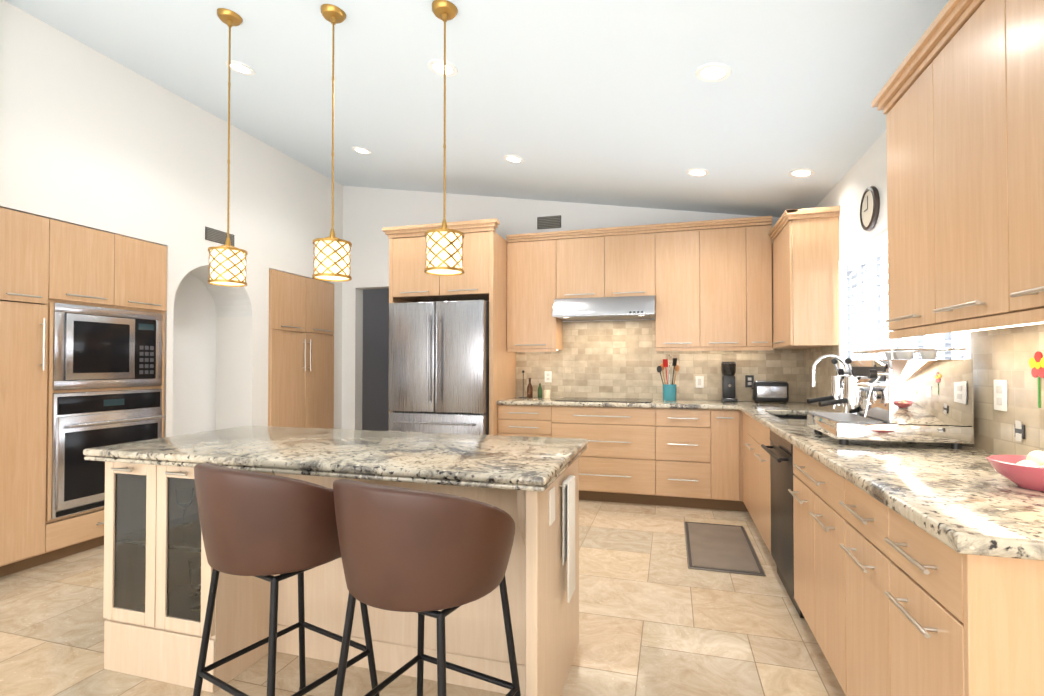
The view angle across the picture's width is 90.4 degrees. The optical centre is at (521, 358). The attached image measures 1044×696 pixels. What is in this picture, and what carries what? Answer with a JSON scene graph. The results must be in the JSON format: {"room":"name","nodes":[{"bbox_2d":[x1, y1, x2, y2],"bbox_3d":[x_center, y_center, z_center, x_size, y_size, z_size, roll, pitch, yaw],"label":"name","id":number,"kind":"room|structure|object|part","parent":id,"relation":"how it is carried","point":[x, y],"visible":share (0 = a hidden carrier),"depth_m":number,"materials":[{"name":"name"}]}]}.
{"room":"kitchen","nodes":[
{"label":"kitchen","id":0,"kind":"room"},
{"bbox_2d":[0,0,342,437],"bbox_3d":[-3.556,-0.589,2.475,0.812,3.750,8.210,0,-1,16],"label":"wall","id":1,"kind":"structure","parent":0,"point":[90,138],"depth_m":4.15,"materials":[{"name":"white paint"}]},
{"bbox_2d":[205,226,233,245],"bbox_3d":[-2.621,-1.051,4.507,0.011,0.110,0.300,0,-1,16],"label":"air vent","id":2,"kind":"object","parent":1,"relation":"in","point":[215,235],"visible":0.96,"depth_m":4.47,"materials":[{"name":"grey metal"}]},
{"bbox_2d":[0,500,845,695],"bbox_3d":[-0.901,1.325,2.440,5.880,0.081,9.660,0,-1,16],"label":"floor","id":3,"kind":"structure","parent":0,"point":[658,616],"depth_m":2.43,"materials":[{"name":"brown tile"}]},
{"bbox_2d":[0,207,166,576],"bbox_3d":[-3.176,0.216,3.557,0.678,2.170,1.080,0,-1,16],"label":"tall cabinet","id":4,"kind":"object","parent":3,"relation":"on","point":[46,264],"visible":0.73,"depth_m":3.20,"materials":[{"name":"brown wood"}]},
{"bbox_2d":[51,389,163,518],"bbox_3d":[-3.062,0.624,3.666,0.615,0.786,0.721,0,-1,16],"label":"wall oven","id":5,"kind":"object","parent":4,"relation":"in","point":[81,421],"visible":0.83,"depth_m":3.44,"materials":[{"name":"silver metal"}]},
{"bbox_2d":[53,303,162,389],"bbox_3d":[-3.084,-0.069,3.683,0.528,0.548,0.721,0,-1,16],"label":"microwave","id":6,"kind":"object","parent":4,"relation":"in","point":[96,347],"visible":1,"depth_m":3.55,"materials":[{"name":"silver metal"}]},
{"bbox_2d":[193,463,379,695],"bbox_3d":[-0.776,0.799,1.725,0.541,0.956,0.542,0,-1,16],"label":"bar stool","id":7,"kind":"object","parent":3,"relation":"on","point":[265,526],"visible":0.77,"depth_m":1.51,"materials":[{"name":"brown leather"}]},
{"bbox_2d":[268,269,333,428],"bbox_3d":[-2.591,0.234,5.594,0.678,2.190,0.980,0,-1,16],"label":"pantry cabinet","id":8,"kind":"object","parent":3,"relation":"on","point":[301,357],"visible":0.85,"depth_m":5.44,"materials":[{"name":"brown wood"}]},
{"bbox_2d":[103,457,578,695],"bbox_3d":[-0.736,0.849,2.227,1.854,0.867,0.804,0,-1,16],"label":"kitchen island","id":9,"kind":"object","parent":3,"relation":"on","point":[158,568],"visible":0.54,"depth_m":2.05,"materials":[{"name":"brown wood"}]},
{"bbox_2d":[83,426,587,491],"bbox_3d":[-0.734,0.391,2.239,1.920,0.047,0.860,0,-1,16],"label":"island countertop","id":10,"kind":"structure","parent":9,"relation":"on","point":[527,463],"depth_m":1.99,"materials":[{"name":"stone"}]},
{"bbox_2d":[559,475,574,602],"bbox_3d":[0.179,0.694,2.014,0.034,0.452,0.180,0,-1,16],"label":"hanging towel","id":11,"kind":"object","parent":9,"relation":"hanging from","point":[568,499],"visible":1,"depth_m":1.97,"materials":[{"name":"white fabric"}]},
{"bbox_2d":[333,479,520,695],"bbox_3d":[-0.268,0.796,1.502,0.525,0.956,0.534,0,-1,16],"label":"bar stool","id":12,"kind":"object","parent":3,"relation":"on","point":[422,553],"visible":1,"depth_m":1.28,"materials":[{"name":"brown leather"}]},
{"bbox_2d":[388,300,488,434],"bbox_3d":[-0.725,0.395,5.274,0.990,1.860,0.881,0,-1,16],"label":"refrigerator","id":13,"kind":"object","parent":3,"relation":"on","point":[438,366],"visible":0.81,"depth_m":4.90,"materials":[{"name":"grey metal"}]},
{"bbox_2d":[382,218,515,434],"bbox_3d":[-0.705,0.016,5.351,1.200,2.620,0.789,0,-1,16],"label":"enclosure","id":14,"kind":"object","parent":3,"relation":"on","point":[484,266],"visible":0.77,"depth_m":5.05,"materials":[{"name":"brown wood"}]},
{"bbox_2d":[498,405,553,436],"bbox_3d":[0.105,0.887,5.200,0.527,0.874,0.609,0,-1,16],"label":"base cabinet","id":15,"kind":"object","parent":3,"relation":"on","point":[513,420],"depth_m":4.90,"materials":[{"name":"brown wood"}]},
{"bbox_2d":[554,406,657,504],"bbox_3d":[0.810,0.884,4.997,0.940,0.874,0.609,0,-1,16],"label":"base cabinet","id":16,"kind":"object","parent":3,"relation":"on","point":[619,463],"depth_m":4.68,"materials":[{"name":"brown wood"}]},
{"bbox_2d":[497,397,740,409],"bbox_3d":[0.871,0.426,4.971,2.130,0.040,0.639,0,-1,16],"label":"countertop","id":17,"kind":"structure","parent":16,"relation":"on","point":[656,403],"depth_m":4.70,"materials":[{"name":"stone"}]},
{"bbox_2d":[555,397,652,402],"bbox_3d":[0.799,0.402,5.003,0.880,0.008,0.500,0,-1,16],"label":"cooktop","id":18,"kind":"object","parent":17,"relation":"in","point":[632,400],"visible":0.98,"depth_m":4.99,"materials":[{"name":"black glass"}]},
{"bbox_2d":[657,355,679,400],"bbox_3d":[1.399,0.185,4.961,0.210,0.440,0.185,0,-1,16],"label":"utensil crock","id":19,"kind":"object","parent":17,"relation":"on","point":[669,391],"visible":1,"depth_m":4.90,"materials":[{"name":"teal ceramic"}]},
{"bbox_2d":[721,362,737,401],"bbox_3d":[1.920,0.218,4.813,0.130,0.370,0.169,0,-1,16],"label":"coffee grinder","id":20,"kind":"object","parent":17,"relation":"on","point":[728,369],"visible":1,"depth_m":4.79,"materials":[{"name":"black plastic"}]},
{"bbox_2d":[658,408,713,508],"bbox_3d":[1.483,0.882,4.804,0.460,0.874,0.609,0,-1,16],"label":"base cabinet","id":21,"kind":"object","parent":3,"relation":"on","point":[691,458],"depth_m":4.51,"materials":[{"name":"brown wood"}]},
{"bbox_2d":[684,521,765,575],"bbox_3d":[1.367,1.295,3.599,0.440,0.012,0.980,0,-1,16],"label":"rug","id":22,"kind":"object","parent":3,"relation":"on","point":[720,548],"visible":1,"depth_m":3.49,"materials":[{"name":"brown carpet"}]},
{"bbox_2d":[714,409,741,510],"bbox_3d":[1.813,0.880,4.709,0.227,0.874,0.609,0,-1,16],"label":"base cabinet","id":23,"kind":"object","parent":3,"relation":"on","point":[727,423],"depth_m":4.41,"materials":[{"name":"brown wood"}]},
{"bbox_2d":[742,415,747,511],"bbox_3d":[2.230,0.879,4.589,0.642,0.874,0.609,0,-1,16],"label":"base cabinet","id":24,"kind":"object","parent":3,"relation":"on","point":[744,508],"depth_m":4.40,"materials":[{"name":"brown wood"}]},
{"bbox_2d":[742,412,784,505],"bbox_3d":[2.111,0.872,4.134,0.619,0.874,0.368,0,-1,16],"label":"base cabinet","id":25,"kind":"object","parent":3,"relation":"on","point":[751,427],"depth_m":4.08,"materials":[{"name":"brown wood"}]},
{"bbox_2d":[746,436,789,552],"bbox_3d":[1.931,0.951,3.505,0.619,0.700,0.940,0,-1,16],"label":"base cabinet","id":26,"kind":"object","parent":3,"relation":"on","point":[758,484],"depth_m":3.53,"materials":[{"name":"brown wood"}]},
{"bbox_2d":[790,445,837,679],"bbox_3d":[1.523,0.844,2.088,0.619,0.874,0.794,0,-1,16],"label":"base cabinet","id":27,"kind":"object","parent":3,"relation":"on","point":[815,486],"depth_m":2.13,"materials":[{"name":"brown wood"}]},
{"bbox_2d":[761,430,803,617],"bbox_3d":[1.674,0.850,2.773,0.650,0.856,0.592,0,-1,16],"label":"dishwasher","id":28,"kind":"object","parent":27,"relation":"in","point":[780,451],"visible":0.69,"depth_m":2.79,"materials":[{"name":"black metal"}]},
{"bbox_2d":[737,401,1043,560],"bbox_3d":[1.743,0.482,2.914,0.649,0.210,4.109,0,-1,16],"label":"countertop","id":29,"kind":"structure","parent":27,"relation":"on","point":[967,500],"depth_m":1.47,"materials":[{"name":"stone"}]},
{"bbox_2d":[751,381,788,403],"bbox_3d":[2.224,0.303,4.666,0.295,0.194,0.173,0,-1,16],"label":"toaster","id":30,"kind":"object","parent":29,"relation":"on","point":[770,391],"visible":1,"depth_m":4.59,"materials":[{"name":"silver plastic"}]},
{"bbox_2d":[811,354,848,412],"bbox_3d":[2.065,0.178,3.426,0.244,0.411,0.318,0,-1,16],"label":"sink faucet","id":31,"kind":"object","parent":29,"relation":"on","point":[845,406],"visible":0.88,"depth_m":3.50,"materials":[{"name":"silver metal"}]},
{"bbox_2d":[807,348,973,448],"bbox_3d":[1.595,0.166,2.353,0.524,0.405,0.500,0,-1,16],"label":"espresso machine","id":32,"kind":"object","parent":29,"relation":"on","point":[900,395],"visible":1,"depth_m":2.11,"materials":[{"name":"silver metal"}]},
{"bbox_2d":[986,450,1043,490],"bbox_3d":[1.424,0.305,1.422,0.230,0.101,0.230,0,-1,16],"label":"bowl","id":33,"kind":"object","parent":29,"relation":"on","point":[1025,471],"visible":1,"depth_m":1.41,"materials":[{"name":"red ceramic"}]},
{"bbox_2d":[838,475,881,695],"bbox_3d":[1.361,0.836,1.524,0.619,0.874,0.380,0,-1,16],"label":"base cabinet","id":34,"kind":"object","parent":3,"relation":"on","point":[859,526],"depth_m":1.65,"materials":[{"name":"brown wood"}]},
{"bbox_2d":[878,501,1043,695],"bbox_3d":[1.254,0.831,1.150,0.619,0.874,0.398,0,-1,16],"label":"base cabinet","id":35,"kind":"object","parent":3,"relation":"on","point":[889,601],"depth_m":1.10,"materials":[{"name":"brown wood"}]},
{"bbox_2d":[4,0,948,217],"bbox_3d":[-1.094,-1.838,1.811,6.080,1.113,8.260,0,-1,16],"label":"ceiling","id":36,"kind":"structure","parent":0,"point":[612,102],"depth_m":3.17,"materials":[{"name":"white paint"}]},
{"bbox_2d":[208,8,247,286],"bbox_3d":[-1.600,-1.145,2.831,0.188,1.488,0.188,0,-1,16],"label":"pendant light","id":37,"kind":"object","parent":36,"relation":"hanging from","point":[227,267],"visible":1,"depth_m":2.79,"materials":[{"name":"gold metal"}]},
{"bbox_3d":[-1.600,-0.494,2.822,0.180,0.177,0.180,0,-1,16],"label":"lamp shade","id":38,"kind":"part","parent":37,"relation":"part of","materials":[{"name":"white fabric"}]},
{"bbox_2d":[225,60,254,75],"bbox_3d":[-1.879,-1.936,3.464,0.174,0.035,0.176,0,-1,16],"label":"recessed light","id":39,"kind":"object","parent":36,"relation":"in","point":[245,69],"visible":0.88,"depth_m":3.46,"materials":[{"name":"white"}]},
{"bbox_2d":[312,4,351,281],"bbox_3d":[-0.965,-1.095,2.648,0.188,1.382,0.188,0,-1,16],"label":"pendant light","id":40,"kind":"object","parent":36,"relation":"hanging from","point":[331,260],"visible":0.98,"depth_m":2.60,"materials":[{"name":"gold metal"}]},
{"bbox_3d":[-0.965,-0.497,2.640,0.180,0.177,0.180,0,-1,16],"label":"lamp shade","id":41,"kind":"part","parent":40,"relation":"part of","materials":[{"name":"gold metal"}]},
{"bbox_2d":[352,146,370,154],"bbox_3d":[-1.479,-1.915,4.784,0.174,0.035,0.176,0,-1,16],"label":"recessed light","id":42,"kind":"object","parent":36,"relation":"in","point":[362,150],"visible":0.98,"depth_m":4.77,"materials":[{"name":"white"}]},
{"bbox_2d":[428,59,457,76],"bbox_3d":[-0.466,-1.707,3.054,0.174,0.035,0.176,0,-1,16],"label":"recessed light","id":43,"kind":"object","parent":36,"relation":"in","point":[437,65],"visible":0.96,"depth_m":3.05,"materials":[{"name":"white"}]},
{"bbox_2d":[424,0,463,275],"bbox_3d":[-0.369,-1.048,2.476,0.188,1.283,0.188,0,-1,16],"label":"pendant light","id":44,"kind":"object","parent":36,"relation":"hanging from","point":[444,249],"visible":0.98,"depth_m":2.42,"materials":[{"name":"gold metal"}]},
{"bbox_3d":[-0.369,-0.499,2.469,0.180,0.177,0.180,0,-1,16],"label":"lamp shade","id":45,"kind":"part","parent":44,"relation":"part of","materials":[{"name":"gold metal"}]},
{"bbox_2d":[503,155,523,162],"bbox_3d":[-0.070,-1.686,4.397,0.174,0.035,0.176,0,-1,16],"label":"recessed light","id":46,"kind":"object","parent":36,"relation":"in","point":[515,159],"visible":1,"depth_m":4.39,"materials":[{"name":"white plastic"}]},
{"bbox_2d":[686,168,708,176],"bbox_3d":[1.375,-1.454,4.062,0.174,0.035,0.176,0,-1,16],"label":"recessed light","id":47,"kind":"object","parent":36,"relation":"in","point":[701,172],"visible":0.98,"depth_m":4.05,"materials":[{"name":"white plastic"}]},
{"bbox_2d":[696,63,730,81],"bbox_3d":[0.987,-1.472,2.675,0.174,0.035,0.176,0,-1,16],"label":"recessed light","id":48,"kind":"object","parent":36,"relation":"in","point":[712,72],"visible":1,"depth_m":2.67,"materials":[{"name":"white"}]},
{"bbox_2d":[788,168,814,177],"bbox_3d":[2.029,-1.345,3.768,0.174,0.035,0.176,0,-1,16],"label":"recessed light","id":49,"kind":"object","parent":36,"relation":"in","point":[800,172],"visible":0.98,"depth_m":3.76,"materials":[{"name":"white"}]},
{"bbox_2d":[342,186,790,430],"bbox_3d":[0.178,-0.535,6.349,5.850,3.750,1.600,0,-1,16],"label":"wall","id":50,"kind":"structure","parent":0,"point":[369,214],"depth_m":6.05,"materials":[{"name":"white paint"}]},
{"bbox_2d":[354,285,388,429],"bbox_3d":[-1.594,0.246,6.092,0.762,2.181,0.151,0,-1,16],"label":"door frame","id":51,"kind":"structure","parent":50,"relation":"attached to","point":[358,339],"depth_m":6.18,"materials":[{"name":"white paint"}]},
{"bbox_2d":[537,215,560,228],"bbox_3d":[0.287,-1.437,5.492,0.260,0.130,0.011,0,-1,16],"label":"air vent","id":52,"kind":"object","parent":50,"relation":"in","point":[547,222],"visible":1,"depth_m":5.49,"materials":[{"name":"grey metal"}]},
{"bbox_2d":[506,216,772,351],"bbox_3d":[1.070,-0.655,5.070,2.465,1.185,0.367,0,-1,16],"label":"upper cabinet","id":53,"kind":"object","parent":50,"relation":"attached to","point":[707,284],"visible":0.98,"depth_m":4.84,"materials":[{"name":"brown wood"}]},
{"bbox_2d":[552,295,654,320],"bbox_3d":[0.814,-0.481,5.066,0.946,0.188,0.511,0,-1,16],"label":"range hood","id":54,"kind":"object","parent":53,"relation":"attached to","point":[609,308],"visible":0.98,"depth_m":4.87,"materials":[{"name":"silver metal"}]},
{"bbox_2d":[516,320,803,401],"bbox_3d":[1.262,0.014,5.191,2.760,0.790,0.012,0,-1,16],"label":"backsplash","id":55,"kind":"structure","parent":50,"relation":"attached to","point":[607,359],"depth_m":5.23,"materials":[{"name":"tile"}]},
{"bbox_2d":[545,371,551,381],"bbox_3d":[0.274,0.198,5.461,0.075,0.115,0.008,0,-1,16],"label":"outlet","id":56,"kind":"object","parent":55,"relation":"attached to","point":[548,374],"depth_m":5.46,"materials":[{"name":"white plastic"}]},
{"bbox_2d":[695,376,703,387],"bbox_3d":[1.726,0.232,5.044,0.075,0.115,0.008,0,-1,16],"label":"outlet","id":57,"kind":"object","parent":55,"relation":"attached to","point":[699,380],"depth_m":5.04,"materials":[{"name":"white plastic"}]},
{"bbox_2d":[745,375,753,386],"bbox_3d":[2.158,0.220,4.920,0.075,0.115,0.008,0,-1,16],"label":"outlet","id":58,"kind":"object","parent":55,"relation":"attached to","point":[749,379],"depth_m":4.92,"materials":[{"name":"white"}]},
{"bbox_2d":[814,130,990,452],"bbox_3d":[1.604,-0.610,0.993,0.150,3.750,8.210,0,-1,16],"label":"wall","id":59,"kind":"structure","parent":0,"point":[860,177],"depth_m":3.43,"materials":[{"name":"white paint"}]},
{"bbox_2d":[769,206,839,349],"bbox_3d":[2.300,-0.598,4.353,0.367,1.020,1.064,0,-1,16],"label":"upper cabinet","id":60,"kind":"object","parent":59,"relation":"attached to","point":[805,282],"visible":0.98,"depth_m":3.88,"materials":[{"name":"brown wood"}]},
{"bbox_2d":[860,186,879,230],"bbox_3d":[2.146,-0.924,3.209,0.030,0.270,0.270,0,-1,16],"label":"wall clock","id":61,"kind":"object","parent":59,"relation":"attached to","point":[869,207],"visible":1,"depth_m":3.18,"materials":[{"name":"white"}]},
{"bbox_2d":[838,230,970,370],"bbox_3d":[2.147,-0.257,2.949,0.170,0.940,1.740,0,-1,16],"label":"window","id":62,"kind":"structure","parent":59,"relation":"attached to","point":[863,293],"depth_m":3.34,"materials":[{"name":"white glass"}]},
{"bbox_2d":[804,324,1043,455],"bbox_3d":[2.051,0.117,2.831,0.012,0.517,4.110,0,-1,16],"label":"backsplash","id":63,"kind":"structure","parent":59,"relation":"attached to","point":[1003,353],"depth_m":1.93,"materials":[{"name":"tile"}]},
{"bbox_2d":[994,380,1006,411],"bbox_3d":[1.783,0.139,1.935,0.008,0.115,0.075,0,-1,16],"label":"outlet","id":64,"kind":"object","parent":63,"relation":"attached to","point":[1000,395],"depth_m":1.93,"materials":[{"name":"white plastic"}]},
{"bbox_2d":[1015,420,1024,441],"bbox_3d":[1.753,0.257,1.828,0.008,0.072,0.050,0,-1,16],"label":"outlet","id":65,"kind":"object","parent":63,"relation":"attached to","point":[1019,428],"depth_m":1.82,"materials":[{"name":"white plastic"}]},
{"bbox_2d":[1029,351,1043,407],"bbox_3d":[1.726,0.072,1.734,0.005,0.188,0.092,0,-1,16],"label":"wall art","id":66,"kind":"object","parent":63,"relation":"attached to","point":[1036,363],"visible":1,"depth_m":1.73,"materials":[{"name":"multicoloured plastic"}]},
{"bbox_2d":[880,56,1000,335],"bbox_3d":[1.620,-0.580,1.919,0.328,0.937,0.400,0,-1,16],"label":"upper cabinet","id":67,"kind":"object","parent":59,"relation":"attached to","point":[906,118],"depth_m":1.96,"materials":[{"name":"brown wood"}]},
{"bbox_2d":[924,0,1043,327],"bbox_3d":[1.510,-0.585,1.535,0.328,0.937,0.400,0,-1,16],"label":"upper cabinet","id":68,"kind":"object","parent":59,"relation":"attached to","point":[958,100],"depth_m":1.59,"materials":[{"name":"brown wood"}]},
{"bbox_2d":[996,0,1043,319],"bbox_3d":[1.399,-0.590,1.150,0.328,0.937,0.400,0,-1,16],"label":"upper cabinet","id":69,"kind":"object","parent":59,"relation":"attached to","point":[1019,23],"depth_m":1.33,"materials":[{"name":"brown wood"}]}
]}

